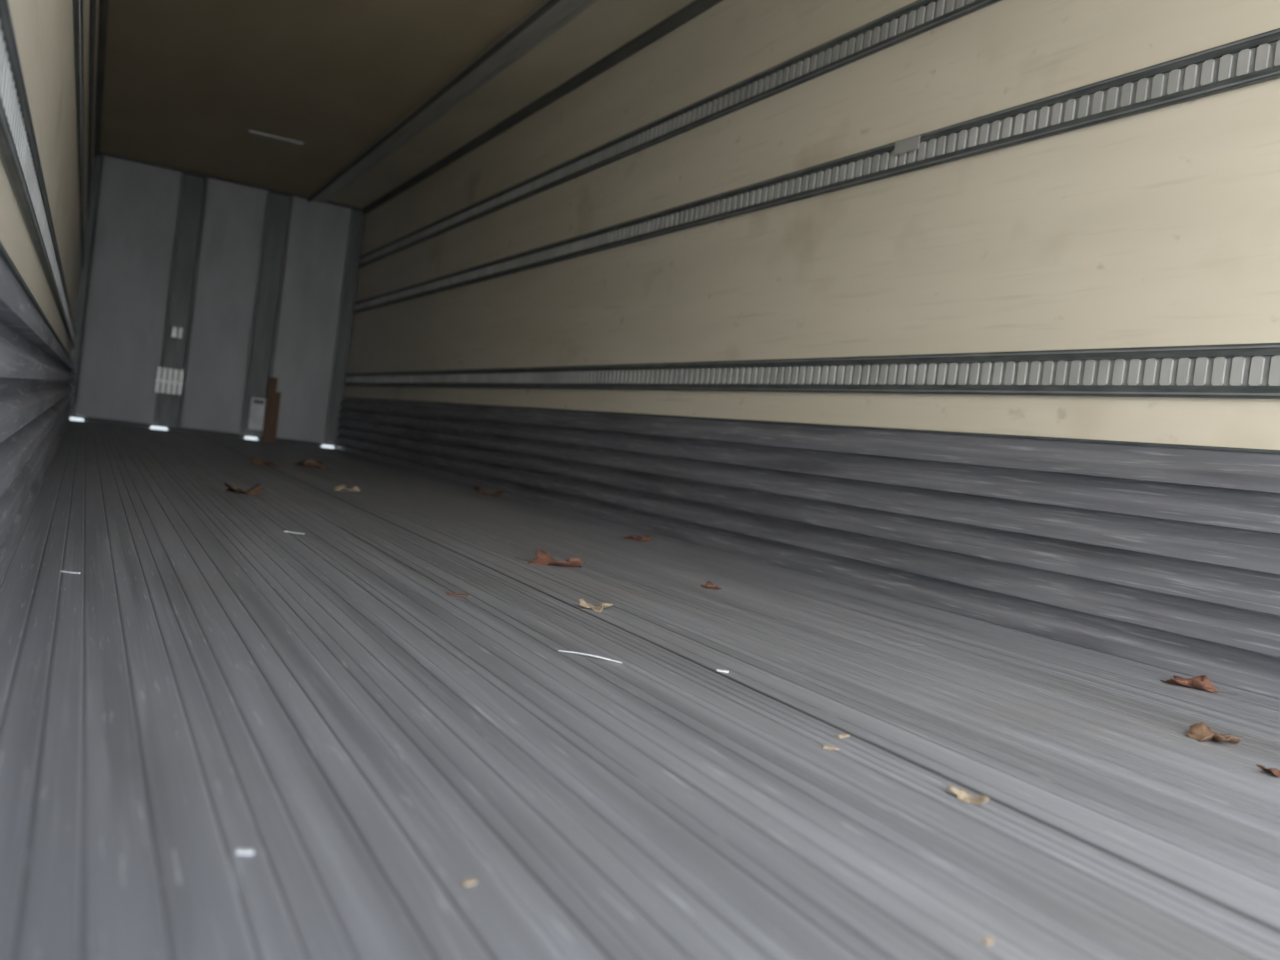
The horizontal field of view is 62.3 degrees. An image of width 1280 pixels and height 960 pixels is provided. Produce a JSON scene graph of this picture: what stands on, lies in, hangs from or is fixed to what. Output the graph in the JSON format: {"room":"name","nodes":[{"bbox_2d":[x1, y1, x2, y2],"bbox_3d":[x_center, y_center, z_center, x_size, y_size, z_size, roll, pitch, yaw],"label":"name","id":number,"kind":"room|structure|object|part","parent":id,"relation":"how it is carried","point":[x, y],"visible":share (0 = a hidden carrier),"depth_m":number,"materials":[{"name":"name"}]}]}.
{"room":"truck trailer interior","nodes":[
{"label":"truck trailer interior","id":0,"kind":"room"},
{"bbox_2d":[0,0,98,358],"bbox_3d":[-2.564,-1.308,4.658,0.120,2.755,11.810,6,2,-28],"label":"wall","id":1,"kind":"structure","parent":0,"point":[43,29],"depth_m":2.74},
{"bbox_2d":[0,241,74,586],"bbox_3d":[-2.569,-0.353,4.642,0.040,0.540,11.630,6,2,-28],"label":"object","id":2,"kind":"structure","parent":1,"relation":"attached to","point":[36,368],"depth_m":2.15,"materials":[{"name":"metal"}]},
{"bbox_2d":[0,0,75,348],"bbox_3d":[-2.533,-0.801,4.642,0.016,0.126,11.670,6,2,-28],"label":"track","id":3,"kind":"object","parent":1,"relation":"attached to","point":[19,152],"visible":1,"depth_m":1.72,"materials":[{"name":"grey metal"}]},
{"bbox_2d":[73,0,84,267],"bbox_3d":[-2.442,-1.538,4.622,0.016,0.115,11.670,6,2,-28],"label":"track","id":4,"kind":"object","parent":1,"relation":"attached to","point":[78,27],"visible":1,"depth_m":4.07,"materials":[{"name":"grey metal"}]},
{"bbox_2d":[87,0,95,216],"bbox_3d":[-2.384,-2.008,4.609,0.016,0.117,11.670,6,2,-28],"label":"track","id":5,"kind":"object","parent":1,"relation":"attached to","point":[92,3],"visible":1,"depth_m":5.61,"materials":[{"name":"grey metal"}]},
{"bbox_2d":[94,0,108,156],"bbox_3d":[-2.312,-2.520,4.610,0.045,0.045,11.690,6,2,-28],"label":"trim","id":6,"kind":"structure","parent":1,"relation":"attached to","point":[103,4],"depth_m":7.02,"materials":[{"name":"grey metal"}]},
{"bbox_2d":[69,156,364,444],"bbox_3d":[-4.109,-1.728,10.431,2.500,2.577,0.120,6,2,-28],"label":"wall","id":7,"kind":"structure","parent":0,"point":[96,160],"depth_m":10.17,"materials":[{"name":"grey metal"}]},
{"bbox_2d":[70,152,363,447],"bbox_3d":[-4.062,-1.670,10.331,2.500,2.475,0.108,6,2,-28],"label":"bulkhead","id":8,"kind":"object","parent":7,"relation":"attached to","point":[121,375],"visible":0.97,"depth_m":10.27,"materials":[{"name":"metal"}]},
{"bbox_3d":[-4.804,-1.764,9.954,0.720,2.410,0.072,6,2,-28],"label":"panel","id":9,"kind":"part","parent":8,"relation":"part of","materials":[{"name":"grey metal"}]},
{"bbox_2d":[154,366,183,395],"bbox_3d":[-4.502,-0.945,10.127,0.250,0.260,0.036,6,2,-28],"label":"vent grille","id":10,"kind":"object","parent":8,"relation":"attached to","point":[167,380],"depth_m":10.12,"materials":[{"name":"metal"}]},
{"bbox_3d":[-4.431,-1.410,10.133,0.130,0.120,0.020,6,2,-28],"label":"latch plate","id":11,"kind":"part","parent":8,"relation":"part of","materials":[{"name":"metal"}]},
{"bbox_3d":[-4.419,-1.720,10.185,0.150,2.435,0.028,6,2,-28],"label":"post","id":12,"kind":"part","parent":8,"relation":"part of","materials":[{"name":"grey metal"}]},
{"bbox_3d":[-4.066,-1.683,10.348,0.600,2.410,0.072,6,2,-28],"label":"panel","id":13,"kind":"part","parent":8,"relation":"part of","materials":[{"name":"grey metal"}]},
{"bbox_3d":[-3.730,-1.645,10.553,0.160,2.435,0.028,6,2,-28],"label":"post","id":14,"kind":"part","parent":8,"relation":"part of","materials":[{"name":"grey metal"}]},
{"bbox_3d":[-3.359,-1.606,10.726,0.630,2.410,0.072,6,2,-28],"label":"panel","id":15,"kind":"part","parent":8,"relation":"part of","materials":[{"name":"grey metal"}]},
{"bbox_3d":[-3.032,-1.569,10.926,0.100,2.435,0.028,6,2,-28],"label":"post","id":16,"kind":"part","parent":8,"relation":"part of","materials":[{"name":"grey metal"}]},
{"bbox_2d":[100,0,694,208],"bbox_3d":[-1.252,-2.489,5.236,2.720,0.120,11.810,6,2,-28],"label":"ceiling","id":17,"kind":"structure","parent":0,"point":[186,82],"depth_m":6.72,"materials":[{"name":"metal"}]},
{"bbox_2d":[248,130,302,144],"bbox_3d":[-2.884,-2.712,8.387,0.420,0.012,0.060,6,2,-28],"label":"strip","id":18,"kind":"object","parent":17,"relation":"attached to","point":[250,131],"depth_m":8.37,"materials":[{"name":"grey metal"}]},
{"bbox_2d":[307,0,597,201],"bbox_3d":[-0.573,-2.330,5.539,0.190,0.045,11.690,6,2,-28],"label":"rail","id":19,"kind":"object","parent":17,"relation":"attached to","point":[548,17],"depth_m":6.43,"materials":[{"name":"grey metal"}]},
{"bbox_2d":[0,420,1279,959],"bbox_3d":[-1.573,0.105,5.308,2.740,0.160,11.810,6,2,-28],"label":"floor","id":20,"kind":"structure","parent":0,"point":[213,679],"depth_m":1.30,"materials":[{"name":"metal"}]},
{"bbox_2d":[60,570,80,573],"bbox_3d":[-1.081,0.175,2.010,0.035,0.002,0.010,7,2,-5],"label":"paper scrap","id":21,"kind":"object","parent":20,"relation":"on","point":[61,570],"visible":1,"depth_m":2.01,"materials":[{"name":"white paper"}]},
{"bbox_2d":[224,482,264,494],"bbox_3d":[-1.579,0.035,4.233,0.158,0.040,0.211,6,2,-24],"label":"fallen leaf","id":22,"kind":"object","parent":20,"relation":"on","point":[254,490],"visible":1,"depth_m":4.24,"materials":[{"name":"brown plant"}]},
{"bbox_2d":[235,848,253,854],"bbox_3d":[-0.320,0.301,0.857,0.014,0.002,0.007,7,2,-11],"label":"paper scrap","id":23,"kind":"object","parent":20,"relation":"on","point":[238,851],"visible":1,"depth_m":0.85,"materials":[{"name":"white paper"}]},
{"bbox_2d":[251,458,284,466],"bbox_3d":[-2.250,-0.106,6.384,0.169,0.035,0.170,6,2,-34],"label":"fallen leaf","id":24,"kind":"object","parent":20,"relation":"on","point":[254,460],"visible":1,"depth_m":6.39,"materials":[{"name":"brown plant"}]},
{"bbox_2d":[262,377,280,441],"bbox_3d":[-3.671,-0.703,10.576,0.125,0.640,0.045,6,2,-28],"label":"wooden board","id":25,"kind":"object","parent":20,"relation":"on","point":[273,397],"visible":1,"depth_m":10.55,"materials":[{"name":"brown wood"}]},
{"bbox_2d":[294,460,325,468],"bbox_3d":[-2.091,-0.104,6.790,0.248,0.050,0.204,7,2,-11],"label":"fallen leaf","id":26,"kind":"object","parent":20,"relation":"on","point":[310,463],"visible":0.99,"depth_m":6.74,"materials":[{"name":"brown plant"}]},
{"bbox_2d":[333,484,360,491],"bbox_3d":[-1.394,0.039,5.052,0.138,0.028,0.141,7,2,-7],"label":"fallen leaf","id":27,"kind":"object","parent":20,"relation":"on","point":[341,487],"visible":1,"depth_m":5.04,"materials":[{"name":"beige plant"}]},
{"bbox_2d":[446,592,468,596],"bbox_3d":[-0.399,0.251,2.317,0.050,0.002,0.020,7,2,-11],"label":"chip","id":28,"kind":"object","parent":20,"relation":"on","point":[447,593],"visible":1,"depth_m":2.31,"materials":[{"name":"brown plant"}]},
{"bbox_2d":[460,878,476,885],"bbox_3d":[-0.138,0.324,0.853,0.008,0.002,0.012,9,2,44],"label":"chip","id":29,"kind":"object","parent":20,"relation":"on","point":[470,881],"visible":1,"depth_m":0.85,"materials":[{"name":"beige plant"}]},
{"bbox_2d":[473,486,505,496],"bbox_3d":[-0.881,0.065,6.173,0.200,0.046,0.211,7,2,8],"label":"fallen leaf","id":30,"kind":"object","parent":20,"relation":"on","point":[478,489],"visible":1,"depth_m":6.14,"materials":[{"name":"brown plant"}]},
{"bbox_2d":[515,550,583,567],"bbox_3d":[-0.266,0.231,3.106,0.206,0.034,0.134,7,2,1],"label":"fallen leaf","id":31,"kind":"object","parent":20,"relation":"on","point":[544,558],"visible":1,"depth_m":3.10,"materials":[{"name":"brown plant"}]},
{"bbox_2d":[559,650,621,663],"bbox_3d":[-0.086,0.301,1.814,0.117,0.006,0.005,8,2,19],"label":"cable tie","id":32,"kind":"object","parent":20,"relation":"on","point":[559,650],"visible":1,"depth_m":1.81,"materials":[{"name":"white plastic"}]},
{"bbox_2d":[578,599,612,611],"bbox_3d":[-0.102,0.278,2.369,0.089,0.020,0.092,6,2,-22],"label":"fallen leaf","id":33,"kind":"object","parent":20,"relation":"on","point":[598,608],"visible":1,"depth_m":2.36,"materials":[{"name":"beige plant"}]},
{"bbox_2d":[619,535,650,541],"bbox_3d":[-0.016,0.233,4.321,0.113,0.024,0.111,8,2,23],"label":"fallen leaf","id":34,"kind":"object","parent":20,"relation":"on","point":[647,537],"visible":1,"depth_m":4.33,"materials":[{"name":"brown plant"}]},
{"bbox_2d":[700,581,721,589],"bbox_3d":[0.203,0.301,3.007,0.065,0.016,0.074,8,2,35],"label":"fallen leaf","id":35,"kind":"object","parent":20,"relation":"on","point":[709,584],"visible":1,"depth_m":3.00,"materials":[{"name":"brown plant"}]},
{"bbox_2d":[716,669,728,672],"bbox_3d":[0.143,0.331,1.839,0.022,0.002,0.012,7,2,1],"label":"paper scrap","id":36,"kind":"object","parent":20,"relation":"on","point":[718,670],"visible":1,"depth_m":1.83,"materials":[{"name":"white paper"}]},
{"bbox_2d":[822,745,838,749],"bbox_3d":[0.255,0.357,1.412,0.022,0.002,0.011,7,2,1],"label":"chip","id":37,"kind":"object","parent":20,"relation":"on","point":[823,746],"visible":1,"depth_m":1.41,"materials":[{"name":"beige plant"}]},
{"bbox_2d":[835,734,849,737],"bbox_3d":[0.284,0.358,1.485,0.024,0.002,0.009,6,2,-39],"label":"chip","id":38,"kind":"object","parent":20,"relation":"on","point":[840,735],"visible":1,"depth_m":1.48,"materials":[{"name":"beige plant"}]},
{"bbox_2d":[947,785,989,804],"bbox_3d":[0.391,0.374,1.262,0.051,0.011,0.052,8,2,20],"label":"fallen leaf","id":39,"kind":"object","parent":20,"relation":"on","point":[964,796],"visible":1,"depth_m":1.26,"materials":[{"name":"beige plant"}]},
{"bbox_2d":[982,937,993,944],"bbox_3d":[0.284,0.376,0.863,0.007,0.002,0.011,8,2,39],"label":"chip","id":40,"kind":"object","parent":20,"relation":"on","point":[988,940],"visible":1,"depth_m":0.86,"materials":[{"name":"beige plant"}]},
{"bbox_2d":[1161,675,1238,694],"bbox_3d":[1.212,0.440,2.305,0.128,0.025,0.113,7,2,-1],"label":"fallen leaf","id":41,"kind":"object","parent":20,"relation":"on","point":[1201,682],"visible":1,"depth_m":2.30,"materials":[{"name":"brown plant"}]},
{"bbox_2d":[1185,723,1241,742],"bbox_3d":[0.963,0.426,1.785,0.084,0.021,0.106,8,2,18],"label":"fallen leaf","id":42,"kind":"object","parent":20,"relation":"on","point":[1199,731],"visible":1,"depth_m":1.78,"materials":[{"name":"brown plant"}]},
{"bbox_2d":[1254,764,1279,776],"bbox_3d":[0.949,0.434,1.581,0.058,0.012,0.052,8,2,34],"label":"fallen leaf","id":43,"kind":"object","parent":20,"relation":"on","point":[1276,772],"visible":1,"depth_m":1.59,"materials":[{"name":"brown plant"}]},
{"bbox_2d":[338,0,1279,449],"bbox_3d":[-0.264,-1.056,5.886,0.120,2.755,11.810,6,2,-28],"label":"wall","id":44,"kind":"structure","parent":0,"point":[1160,227],"depth_m":3.69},
{"bbox_2d":[362,0,722,214],"bbox_3d":[-0.156,-2.284,5.761,0.045,0.045,11.690,6,2,-28],"label":"wall rail","id":45,"kind":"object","parent":44,"relation":"attached to","point":[696,7],"depth_m":6.25,"materials":[{"name":"grey metal"}]},
{"bbox_2d":[358,0,1001,267],"bbox_3d":[-0.203,-1.770,5.773,0.016,0.117,11.670,6,2,-28],"label":"track","id":46,"kind":"object","parent":44,"relation":"attached to","point":[914,19],"visible":1,"depth_m":4.60,"materials":[{"name":"grey metal"}]},
{"bbox_2d":[335,397,1279,698],"bbox_3d":[-0.409,-0.117,5.795,0.040,0.540,11.630,6,2,-28],"label":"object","id":47,"kind":"structure","parent":44,"relation":"attached to","point":[1166,556],"depth_m":3.21,"materials":[{"name":"metal"}]},
{"bbox_2d":[344,343,1279,398],"bbox_3d":[-0.352,-0.563,5.806,0.016,0.126,11.670,6,2,-28],"label":"track","id":48,"kind":"object","parent":44,"relation":"attached to","point":[1246,371],"visible":1,"depth_m":3.29,"materials":[{"name":"grey metal"}]},
{"bbox_2d":[352,28,1279,313],"bbox_3d":[-0.261,-1.299,5.786,0.016,0.115,11.670,6,2,-28],"label":"track","id":49,"kind":"object","parent":44,"relation":"attached to","point":[1255,59],"visible":1,"depth_m":3.37,"materials":[{"name":"grey metal"}]},
{"bbox_2d":[894,135,919,154],"bbox_3d":[0.898,-1.125,3.560,0.002,0.045,0.120,6,2,-28],"label":"sticker label","id":50,"kind":"object","parent":49,"relation":"attached to","point":[906,145],"visible":1,"depth_m":3.56,"materials":[{"name":"paper"}]}
]}

